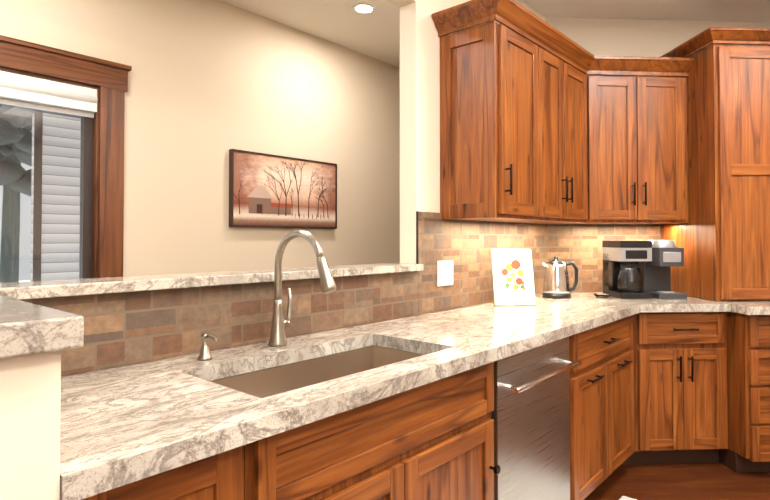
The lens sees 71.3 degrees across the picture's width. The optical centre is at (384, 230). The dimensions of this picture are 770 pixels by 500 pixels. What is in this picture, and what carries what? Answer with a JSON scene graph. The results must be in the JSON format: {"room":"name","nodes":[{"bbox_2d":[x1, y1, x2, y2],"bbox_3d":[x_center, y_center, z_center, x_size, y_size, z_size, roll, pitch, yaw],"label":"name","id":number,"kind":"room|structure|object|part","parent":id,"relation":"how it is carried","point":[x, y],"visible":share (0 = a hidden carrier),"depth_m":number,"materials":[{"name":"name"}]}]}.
{"room":"kitchen","nodes":[
{"label":"kitchen","id":0,"kind":"room"},
{"bbox_2d":[0,0,399,276],"bbox_3d":[-1.077,-0.048,3.304,0.100,2.740,9.200,-1,-1,41],"label":"wall","id":1,"kind":"structure","parent":0,"point":[211,83],"depth_m":3.32,"materials":[{"name":"beige paint"}]},
{"bbox_2d":[0,35,131,281],"bbox_3d":[-2.001,0.080,2.205,0.137,1.937,1.832,-1,-1,41],"label":"window","id":2,"kind":"structure","parent":1,"relation":"in","point":[107,80],"depth_m":2.77,"materials":[{"name":"brown wood"}]},
{"bbox_2d":[0,71,97,117],"bbox_3d":[-1.997,-0.661,2.217,0.074,0.140,1.496,-1,-1,41],"label":"window blind","id":3,"kind":"object","parent":2,"relation":"attached to","point":[34,93],"visible":0.97,"depth_m":2.59,"materials":[{"name":"white"}]},
{"bbox_3d":[-2.035,0.133,2.235,0.045,1.743,1.508,-1,-1,41],"label":"window sash","id":4,"kind":"part","parent":2,"relation":"part of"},
{"bbox_2d":[229,149,336,228],"bbox_3d":[-0.668,-0.260,3.665,0.036,0.490,0.908,-1,-1,41],"label":"painting","id":5,"kind":"object","parent":1,"relation":"attached to","point":[270,191],"visible":1,"depth_m":3.61,"materials":[{"name":"fabric"}]},
{"bbox_2d":[386,0,545,315],"bbox_3d":[-0.956,-0.081,1.326,0.100,2.740,6.395,-1,-1,41],"label":"wall","id":6,"kind":"structure","parent":0,"point":[419,115],"depth_m":2.55,"materials":[{"name":"beige paint"}]},
{"bbox_2d":[416,211,547,314],"bbox_3d":[0.609,0.161,3.007,0.012,0.480,1.387,-1,-1,41],"label":"wall tile","id":7,"kind":"structure","parent":6,"relation":"attached to","point":[466,246],"depth_m":2.79,"materials":[{"name":"tile"}]},
{"bbox_2d":[437,260,452,285],"bbox_3d":[0.299,0.211,2.640,0.010,0.122,0.130,-1,-1,41],"label":"outlet","id":8,"kind":"object","parent":7,"relation":"attached to","point":[444,273],"visible":1,"depth_m":2.63,"materials":[{"name":"beige plastic"}]},
{"bbox_2d":[436,0,535,223],"bbox_3d":[0.546,-0.549,2.708,0.326,0.992,0.468,-1,-1,41],"label":"upper cabinet","id":9,"kind":"object","parent":6,"relation":"attached to","point":[488,70],"depth_m":2.54,"materials":[{"name":"brown wood"}]},
{"bbox_3d":[1.057,-0.994,2.931,0.807,0.095,1.597,-1,-1,41],"label":"crown","id":10,"kind":"part","parent":9,"relation":"part of","materials":[{"name":"brown wood"}]},
{"bbox_2d":[536,16,595,223],"bbox_3d":[0.921,-0.542,3.099,0.369,0.992,0.858,-1,-1,41],"label":"upper cabinet","id":11,"kind":"object","parent":6,"relation":"attached to","point":[542,121],"depth_m":2.96,"materials":[{"name":"brown wood"}]},
{"bbox_2d":[220,0,769,67],"bbox_3d":[1.172,-1.476,1.341,6.100,0.050,9.200,-1,-1,41],"label":"ceiling","id":12,"kind":"structure","parent":0,"point":[375,34],"depth_m":3.51,"materials":[{"name":"white paint"}]},
{"bbox_2d":[352,3,375,13],"bbox_3d":[-0.133,-1.413,3.428,0.150,0.006,0.150,-1,-1,41],"label":"recessed light","id":13,"kind":"object","parent":12,"relation":"in","point":[363,8],"visible":1,"depth_m":3.42,"materials":[{"name":"white"}]},
{"bbox_2d":[546,17,769,292],"bbox_3d":[2.510,-0.041,3.678,2.900,2.740,0.100,0,-1,-4],"label":"wall","id":14,"kind":"structure","parent":0,"point":[625,37],"depth_m":3.60,"materials":[{"name":"beige paint"}]},
{"bbox_2d":[548,224,660,292],"bbox_3d":[1.454,0.171,3.553,0.766,0.479,0.012,0,-1,-3],"label":"wall tile","id":15,"kind":"structure","parent":14,"relation":"attached to","point":[579,246],"depth_m":3.54,"materials":[{"name":"tile"}]},
{"bbox_2d":[596,56,691,223],"bbox_3d":[1.488,-0.536,3.447,0.757,0.992,0.674,-1,-1,41],"label":"upper cabinet","id":16,"kind":"object","parent":14,"relation":"attached to","point":[642,143],"depth_m":3.25,"materials":[{"name":"brown wood"}]},
{"bbox_2d":[584,462,769,499],"bbox_3d":[1.172,1.314,1.294,6.100,0.050,9.200,-1,-1,41],"label":"floor","id":17,"kind":"structure","parent":0,"point":[704,481],"depth_m":2.78,"materials":[{"name":"brown wood"}]},
{"bbox_2d":[81,440,260,499],"bbox_3d":[-0.618,0.851,1.147,0.618,0.870,0.349,-1,-1,41],"label":"base cabinet","id":18,"kind":"object","parent":17,"relation":"on","point":[233,474],"depth_m":1.01,"materials":[{"name":"brown wood"}]},
{"bbox_2d":[0,316,411,499],"bbox_3d":[-0.256,0.734,1.614,0.750,1.120,1.833,-1,-1,41],"label":"wall","id":19,"kind":"structure","parent":17,"relation":"on","point":[30,397],"depth_m":0.77,"materials":[{"name":"beige paint"}]},
{"bbox_2d":[0,263,422,358],"bbox_3d":[-0.274,0.164,1.611,0.820,0.047,1.872,-1,-1,41],"label":"bar countertop","id":20,"kind":"structure","parent":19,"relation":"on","point":[27,328],"depth_m":1.34,"materials":[{"name":"stone"}]},
{"bbox_2d":[21,271,417,375],"bbox_3d":[-0.408,0.280,1.856,0.012,0.205,1.682,-1,-1,41],"label":"wall tile","id":21,"kind":"structure","parent":19,"relation":"attached to","point":[126,328],"depth_m":1.69,"materials":[{"name":"tile"}]},
{"bbox_2d":[261,402,500,499],"bbox_3d":[-0.177,1.005,1.643,0.618,0.580,0.978,-1,-1,41],"label":"base cabinet","id":22,"kind":"object","parent":17,"relation":"on","point":[370,451],"depth_m":1.37,"materials":[{"name":"brown wood"}]},
{"bbox_2d":[491,336,581,499],"bbox_3d":[0.381,0.869,2.228,0.669,0.862,0.604,-1,-1,41],"label":"dishwasher","id":23,"kind":"object","parent":17,"relation":"on","point":[530,414],"visible":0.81,"depth_m":2.02,"materials":[{"name":"grey metal"}]},
{"bbox_2d":[449,315,632,499],"bbox_3d":[0.839,0.879,2.796,0.618,0.870,0.825,-1,-1,41],"label":"base cabinet","id":24,"kind":"object","parent":17,"relation":"on","point":[601,388],"depth_m":2.46,"materials":[{"name":"brown wood"}]},
{"bbox_2d":[619,496,635,499],"bbox_3d":[0.941,1.292,1.932,0.590,0.014,1.350,-1,-1,41],"label":"floor mat","id":25,"kind":"object","parent":17,"relation":"on","point":[625,498],"visible":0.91,"depth_m":2.60,"materials":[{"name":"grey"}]},
{"bbox_2d":[649,312,728,467],"bbox_3d":[1.541,0.888,3.312,0.982,0.870,0.807,-1,-1,41],"label":"base cabinet","id":26,"kind":"object","parent":17,"relation":"on","point":[689,385],"depth_m":2.95,"materials":[{"name":"brown wood"}]},
{"bbox_2d":[725,312,769,472],"bbox_3d":[2.137,0.886,3.223,0.866,0.870,0.866,-1,-1,41],"label":"base cabinet","id":27,"kind":"object","parent":17,"relation":"on","point":[747,337],"depth_m":2.85,"materials":[{"name":"brown wood"}]},
{"bbox_2d":[60,292,769,499],"bbox_3d":[1.172,0.411,2.244,1.836,0.043,4.357,-1,-1,41],"label":"countertop","id":28,"kind":"structure","parent":27,"relation":"on","point":[122,425],"depth_m":1.33,"materials":[{"name":"stone"}]},
{"bbox_2d":[197,333,216,359],"bbox_3d":[-0.513,0.340,1.562,0.084,0.075,0.042,-1,-1,41],"label":"soap dispenser","id":29,"kind":"object","parent":28,"relation":"on","point":[204,353],"visible":1,"depth_m":1.56,"materials":[{"name":"silver metal"}]},
{"bbox_2d":[269,230,335,346],"bbox_3d":[-0.257,0.189,1.716,0.302,0.382,0.087,-1,-1,41],"label":"faucet","id":30,"kind":"object","parent":28,"relation":"on","point":[280,323],"visible":1,"depth_m":1.76,"materials":[{"name":"silver metal"}]},
{"bbox_2d":[210,345,424,397],"bbox_3d":[-0.158,0.540,1.588,0.425,0.234,0.820,-1,-1,41],"label":"sink","id":31,"kind":"object","parent":28,"relation":"in","point":[267,382],"depth_m":1.77,"materials":[{"name":"silver metal"}]},
{"bbox_2d":[491,249,535,304],"bbox_3d":[0.680,0.259,2.902,0.215,0.300,0.099,0,-14,-4],"label":"picture frame","id":32,"kind":"object","parent":28,"relation":"on","point":[513,278],"visible":1,"depth_m":2.86,"materials":[{"name":"white paper"},{"name":"printed picture"}]},
{"bbox_2d":[541,256,577,298],"bbox_3d":[1.050,0.282,3.253,0.181,0.247,0.181,-1,-1,41],"label":"kettle","id":33,"kind":"object","parent":28,"relation":"on","point":[556,284],"visible":1,"depth_m":3.20,"materials":[{"name":"silver metal"}]},
{"bbox_2d":[594,293,610,297],"bbox_3d":[1.301,0.394,3.215,0.100,0.022,0.100,-1,-1,41],"label":"glass dish","id":34,"kind":"object","parent":28,"relation":"on","point":[601,295],"visible":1,"depth_m":3.19,"materials":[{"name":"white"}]},
{"bbox_2d":[602,241,651,298],"bbox_3d":[1.473,0.235,3.263,0.193,0.342,0.252,0,-1,-4],"label":"coffee maker","id":35,"kind":"object","parent":28,"relation":"on","point":[622,277],"visible":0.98,"depth_m":3.18,"materials":[{"name":"black plastic"}]},
{"bbox_2d":[638,240,686,298],"bbox_3d":[1.682,0.234,3.292,0.170,0.345,0.280,0,-1,-4],"label":"pod coffee maker","id":36,"kind":"object","parent":28,"relation":"on","point":[656,270],"visible":0.83,"depth_m":3.22,"materials":[{"name":"grey plastic"}]},
{"bbox_2d":[661,27,769,300],"bbox_3d":[2.305,-0.359,3.311,1.032,1.529,0.613,0,-1,-4],"label":"cabinet","id":37,"kind":"object","parent":28,"relation":"on","point":[721,237],"visible":0.83,"depth_m":3.05,"materials":[{"name":"brown wood"}]},
{"bbox_3d":[2.305,-1.089,3.323,1.163,0.068,1.163,-1,-1,41],"label":"crown","id":38,"kind":"part","parent":37,"relation":"part of","materials":[{"name":"brown wood"}]},
{"label":"outside","id":39,"kind":"structure","parent":0,"visible":0},
{"bbox_3d":[-18.623,3.029,12.619,38.400,0.100,50.000,-1,-1,41],"label":"ground","id":40,"kind":"structure","parent":39,"visible":0},
{"bbox_2d":[0,103,31,282],"bbox_3d":[-10.004,-2.744,14.226,2.465,11.502,10.184,1,-1,-31],"label":"trees","id":41,"kind":"object","parent":40,"relation":"on","point":[8,150],"depth_m":13.58,"materials":[{"name":"grey plant"}]},
{"bbox_2d":[30,111,80,280],"bbox_3d":[-3.025,0.505,12.704,0.320,4.950,9.280,-1,-1,41],"label":"house","id":42,"kind":"structure","parent":40,"relation":"on","point":[56,250],"depth_m":9.40,"materials":[{"name":"white"}]},
{"bbox_2d":[2,104,80,118],"bbox_3d":[-2.992,-2.053,12.838,0.850,0.170,10.100,-1,-1,41],"label":"roof","id":43,"kind":"structure","parent":42,"relation":"on","point":[15,109],"depth_m":9.25,"materials":[{"name":"grey"}]}
]}

